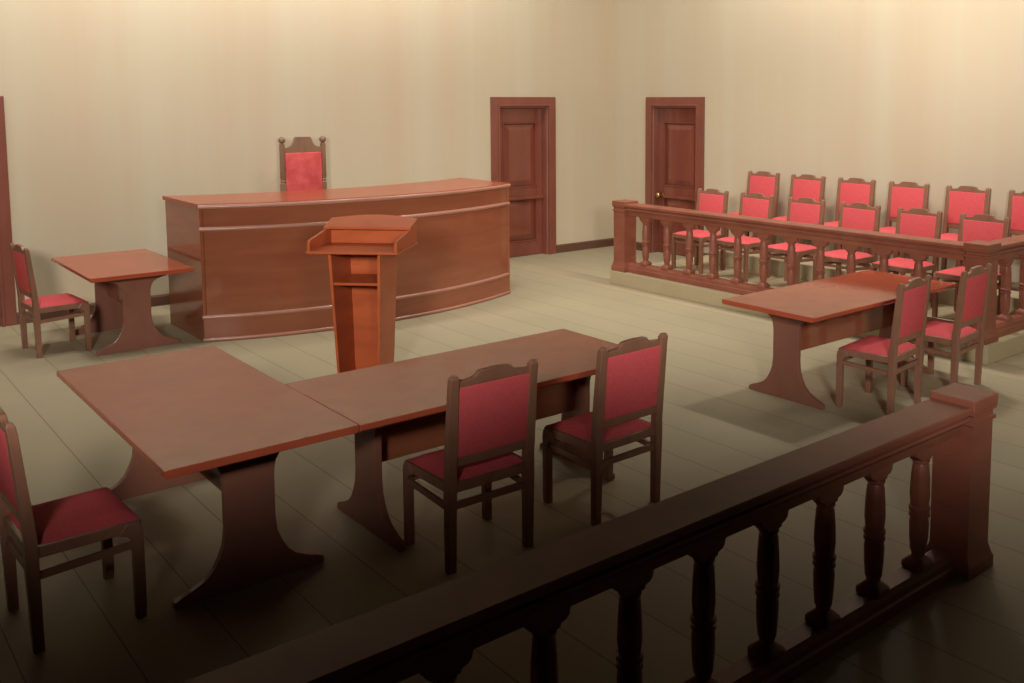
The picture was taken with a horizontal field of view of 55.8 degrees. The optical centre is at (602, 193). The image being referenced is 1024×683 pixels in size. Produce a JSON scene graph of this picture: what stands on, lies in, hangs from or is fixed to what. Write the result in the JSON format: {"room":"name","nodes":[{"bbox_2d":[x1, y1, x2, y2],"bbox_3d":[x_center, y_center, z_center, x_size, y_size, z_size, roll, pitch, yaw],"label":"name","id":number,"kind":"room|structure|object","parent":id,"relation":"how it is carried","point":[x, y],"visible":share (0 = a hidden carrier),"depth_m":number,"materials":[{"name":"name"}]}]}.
{"room":"courtroom","nodes":[
{"label":"courtroom","id":0,"kind":"room"},
{"bbox_2d":[0,0,612,325],"bbox_3d":[-4.000,-0.886,10.602,11.200,4.000,0.200,-5,7,-41],"label":"wall","id":1,"kind":"structure","parent":0,"point":[113,108],"depth_m":10.63,"materials":[{"name":"beige paint"}]},
{"bbox_2d":[0,96,16,326],"bbox_3d":[-6.096,0.196,8.849,1.070,2.187,0.250,-5,7,-41],"label":"door","id":2,"kind":"structure","parent":1,"relation":"in","point":[8,314],"depth_m":9.10,"materials":[{"name":"brown wood"}]},
{"bbox_2d":[17,293,169,324],"bbox_3d":[-3.556,1.024,11.028,5.503,0.115,0.022,-5,7,-41],"label":"baseboard","id":3,"kind":"structure","parent":1,"relation":"attached to","point":[162,299],"depth_m":9.65,"materials":[{"name":"brown wood"}]},
{"bbox_2d":[490,97,555,256],"bbox_3d":[-1.130,-0.223,13.134,1.068,2.187,0.250,-5,7,-41],"label":"door","id":4,"kind":"structure","parent":1,"relation":"in","point":[523,135],"depth_m":13.21,"materials":[{"name":"brown wood"}]},
{"bbox_2d":[556,238,612,252],"bbox_3d":[-0.259,0.746,13.873,1.089,0.115,0.022,-5,7,-41],"label":"baseboard","id":5,"kind":"structure","parent":1,"relation":"attached to","point":[592,244],"depth_m":13.85,"materials":[{"name":"brown wood"}]},
{"bbox_2d":[0,246,1023,682],"bbox_3d":[0.183,1.735,4.861,12.700,0.100,14.700,-5,7,-41],"label":"floor","id":6,"kind":"structure","parent":0,"point":[714,426],"depth_m":4.95,"materials":[{"name":"beige wood"}]},
{"bbox_2d":[9,243,91,357],"bbox_3d":[-4.754,0.880,8.272,0.469,0.938,0.484,-6,8,-45],"label":"upholstered chair","id":7,"kind":"object","parent":6,"relation":"on","point":[35,305],"visible":1,"depth_m":8.17,"materials":[{"name":"brown wood"}]},
{"bbox_2d":[0,407,146,653],"bbox_3d":[-2.240,1.298,3.993,0.469,0.938,0.484,-5,8,-43],"label":"upholstered chair","id":8,"kind":"object","parent":6,"relation":"on","point":[28,533],"visible":1,"depth_m":3.89,"materials":[{"name":"red fabric"}]},
{"bbox_2d":[51,249,193,355],"bbox_3d":[-4.325,0.963,8.644,0.820,0.700,1.410,-5,7,-41],"label":"trestle table","id":9,"kind":"object","parent":6,"relation":"on","point":[122,280],"visible":0.93,"depth_m":8.35,"materials":[{"name":"brown wood"}]},
{"bbox_2d":[56,345,358,610],"bbox_3d":[-2.015,1.342,4.769,0.830,0.700,1.860,-5,7,-41],"label":"trestle table","id":10,"kind":"object","parent":6,"relation":"on","point":[196,414],"visible":0.96,"depth_m":4.37,"materials":[{"name":"brown wood"}]},
{"bbox_2d":[162,178,510,341],"bbox_3d":[-2.493,0.581,9.802,3.344,1.236,1.389,-5,7,-41],"label":"desk","id":11,"kind":"object","parent":6,"relation":"on","point":[253,276],"visible":0.9,"depth_m":8.92,"materials":[{"name":"brown wood"}]},
{"bbox_2d":[306,215,417,372],"bbox_3d":[-1.785,0.818,7.251,0.680,1.260,0.600,0,6,5],"label":"lectern","id":12,"kind":"object","parent":6,"relation":"on","point":[362,251],"visible":0.8,"depth_m":7.30,"materials":[{"name":"orange wood"}]},
{"bbox_2d":[334,274,376,285],"bbox_3d":[-1.789,0.643,7.194,0.331,0.020,0.371,0,6,5],"label":"shelf","id":13,"kind":"object","parent":12,"relation":"attached to","point":[343,279],"depth_m":7.11,"materials":[{"name":"orange wood"}]},
{"bbox_2d":[285,329,617,551],"bbox_3d":[-0.668,1.295,5.247,1.830,0.700,0.840,-5,7,-41],"label":"trestle table","id":14,"kind":"object","parent":6,"relation":"on","point":[398,408],"visible":0.72,"depth_m":4.99,"materials":[{"name":"brown wood"}]},
{"bbox_2d":[403,359,537,574],"bbox_3d":[-0.634,1.238,4.608,0.484,0.938,0.469,-5,7,-39],"label":"upholstered chair","id":15,"kind":"object","parent":6,"relation":"on","point":[491,412],"visible":1,"depth_m":4.46,"materials":[{"name":"red fabric"}]},
{"bbox_2d":[183,383,997,682],"bbox_3d":[-0.203,1.470,2.830,5.129,0.822,0.226,-5,7,-41],"label":"gallery railing","id":16,"kind":"object","parent":6,"relation":"on","point":[433,633],"visible":1,"depth_m":3.32,"materials":[{"name":"brown wood"}]},
{"bbox_2d":[542,333,667,525],"bbox_3d":[0.011,1.190,5.106,0.484,0.938,0.469,-5,8,-42],"label":"upholstered chair","id":17,"kind":"object","parent":6,"relation":"on","point":[629,376],"visible":1,"depth_m":4.97,"materials":[{"name":"red fabric"}]},
{"bbox_2d":[610,255,1023,364],"bbox_3d":[2.339,1.084,10.186,1.955,0.160,4.640,-5,7,-41],"label":"platform","id":18,"kind":"object","parent":6,"relation":"on","point":[1009,345],"visible":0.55,"depth_m":10.20,"materials":[{"name":"beige"}]},
{"bbox_2d":[671,188,728,273],"bbox_3d":[1.143,0.422,11.309,0.469,0.938,0.484,-5,7,-40],"label":"upholstered chair","id":19,"kind":"object","parent":18,"relation":"on","point":[711,200],"visible":0.73,"depth_m":11.32,"materials":[{"name":"red fabric"}]},
{"bbox_2d":[715,192,773,281],"bbox_3d":[1.584,0.472,10.802,0.469,0.938,0.484,-5,7,-40],"label":"upholstered chair","id":20,"kind":"object","parent":18,"relation":"on","point":[754,204],"visible":0.69,"depth_m":10.78,"materials":[{"name":"red fabric"}]},
{"bbox_2d":[768,197,825,284],"bbox_3d":[2.038,0.522,10.282,0.469,0.938,0.484,-5,7,-40],"label":"upholstered chair","id":21,"kind":"object","parent":18,"relation":"on","point":[803,210],"visible":0.49,"depth_m":10.28,"materials":[{"name":"red fabric"}]},
{"bbox_2d":[611,199,1023,344],"bbox_3d":[2.343,0.594,10.149,1.961,0.822,4.596,-5,7,-41],"label":"railing","id":22,"kind":"object","parent":18,"relation":"on","point":[919,249],"visible":0.77,"depth_m":9.37,"materials":[{"name":"brown wood"}]},
{"bbox_2d":[813,202,880,280],"bbox_3d":[2.479,0.572,9.775,0.469,0.938,0.484,-5,7,-40],"label":"upholstered chair","id":23,"kind":"object","parent":18,"relation":"on","point":[861,216],"visible":0.6,"depth_m":9.80,"materials":[{"name":"red fabric"}]},
{"bbox_2d":[718,246,1019,314],"bbox_3d":[2.879,0.888,10.465,0.750,0.175,3.840,-5,7,-41],"label":"raised step","id":24,"kind":"structure","parent":18,"relation":"on","point":[946,297],"depth_m":10.59,"materials":[{"name":"beige"}]},
{"bbox_2d":[726,171,779,250],"bbox_3d":[1.823,0.203,11.749,0.469,0.938,0.484,-5,7,-42],"label":"upholstered chair","id":25,"kind":"object","parent":24,"relation":"on","point":[763,182],"visible":0.32,"depth_m":11.79,"materials":[{"name":"red fabric"}]},
{"bbox_2d":[771,174,825,258],"bbox_3d":[2.262,0.252,11.246,0.469,0.938,0.484,-5,7,-41],"label":"upholstered chair","id":26,"kind":"object","parent":24,"relation":"on","point":[805,185],"visible":0.2,"depth_m":11.31,"materials":[{"name":"red fabric"}]},
{"bbox_2d":[814,177,875,262],"bbox_3d":[2.701,0.302,10.742,0.469,0.938,0.484,-5,7,-41],"label":"upholstered chair","id":27,"kind":"object","parent":24,"relation":"on","point":[857,190],"visible":0.41,"depth_m":10.83,"materials":[{"name":"red fabric"}]},
{"bbox_2d":[864,181,929,274],"bbox_3d":[3.131,0.350,10.248,0.469,0.938,0.484,-5,7,-40],"label":"upholstered chair","id":28,"kind":"object","parent":24,"relation":"on","point":[907,195],"visible":0.36,"depth_m":10.33,"materials":[{"name":"red fabric"}]},
{"bbox_2d":[923,185,990,275],"bbox_3d":[3.578,0.400,9.735,0.469,0.938,0.484,-5,7,-41],"label":"upholstered chair","id":29,"kind":"object","parent":24,"relation":"on","point":[969,200],"visible":0.38,"depth_m":9.85,"materials":[{"name":"red fabric"}]},
{"bbox_2d":[1007,190,1023,259],"bbox_3d":[4.015,0.449,9.233,0.469,0.938,0.484,-5,7,-40],"label":"upholstered chair","id":30,"kind":"object","parent":24,"relation":"on","point":[1015,211],"visible":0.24,"depth_m":9.43,"materials":[{"name":"red fabric"}]},
{"bbox_2d":[870,207,942,306],"bbox_3d":[2.921,0.622,9.268,0.469,0.938,0.484,-5,7,-40],"label":"upholstered chair","id":31,"kind":"object","parent":18,"relation":"on","point":[920,222],"visible":0.64,"depth_m":9.28,"materials":[{"name":"red fabric"}]},
{"bbox_2d":[932,213,1010,317],"bbox_3d":[3.357,0.671,8.767,0.469,0.938,0.484,-5,7,-40],"label":"upholstered chair","id":32,"kind":"object","parent":18,"relation":"on","point":[983,227],"visible":0.51,"depth_m":8.82,"materials":[{"name":"red fabric"}]},
{"bbox_2d":[722,270,956,409],"bbox_3d":[1.839,1.089,7.357,1.860,0.700,0.820,-5,7,-41],"label":"trestle table","id":33,"kind":"object","parent":6,"relation":"on","point":[806,315],"visible":0.73,"depth_m":7.04,"materials":[{"name":"brown wood"}]},
{"bbox_2d":[836,275,931,414],"bbox_3d":[1.972,1.029,6.750,0.469,0.938,0.484,5,8,42],"label":"upholstered chair","id":34,"kind":"object","parent":6,"relation":"on","point":[912,298],"visible":1,"depth_m":6.64,"materials":[{"name":"brown wood"}]},
{"bbox_2d":[901,263,991,386],"bbox_3d":[2.580,0.982,7.223,0.469,0.938,0.484,5,8,44],"label":"upholstered chair","id":35,"kind":"object","parent":6,"relation":"on","point":[972,298],"visible":0.81,"depth_m":7.09,"materials":[{"name":"brown wood"}]},
{"bbox_3d":[-3.188,0.974,10.687,2.700,0.280,0.950,-5,7,-41],"label":"dais","id":36,"kind":"object","parent":6,"relation":"on","visible":0},
{"bbox_2d":[278,136,326,191],"bbox_3d":[-3.171,0.101,10.509,0.546,1.443,0.528,-5,7,-41],"label":"chair","id":37,"kind":"object","parent":36,"relation":"on","point":[302,163],"visible":0.59,"depth_m":10.61,"materials":[{"name":"red fabric"}]},
{"bbox_2d":[285,152,322,190],"bbox_3d":[-3.318,-0.135,10.657,0.422,0.653,0.058,-5,7,-41],"label":"cushion","id":38,"kind":"object","parent":37,"relation":"on","point":[303,170],"depth_m":10.62,"materials":[{"name":"fabric"}]},
{"bbox_2d":[613,0,1023,282],"bbox_3d":[4.315,-0.770,9.413,0.200,4.000,12.500,-5,7,-41],"label":"wall","id":39,"kind":"structure","parent":0,"point":[922,92],"depth_m":11.13,"materials":[{"name":"beige paint"}]},
{"bbox_2d":[613,238,641,250],"bbox_3d":[0.382,0.738,13.948,0.022,0.115,0.703,-5,7,-41],"label":"baseboard","id":40,"kind":"structure","parent":39,"relation":"attached to","point":[638,244],"depth_m":13.79,"materials":[{"name":"brown wood"}]},
{"bbox_2d":[645,97,704,256],"bbox_3d":[1.039,-0.232,13.224,0.250,2.187,1.105,-5,7,-41],"label":"door","id":41,"kind":"structure","parent":39,"relation":"in","point":[674,130],"depth_m":13.28,"materials":[{"name":"brown wood"}]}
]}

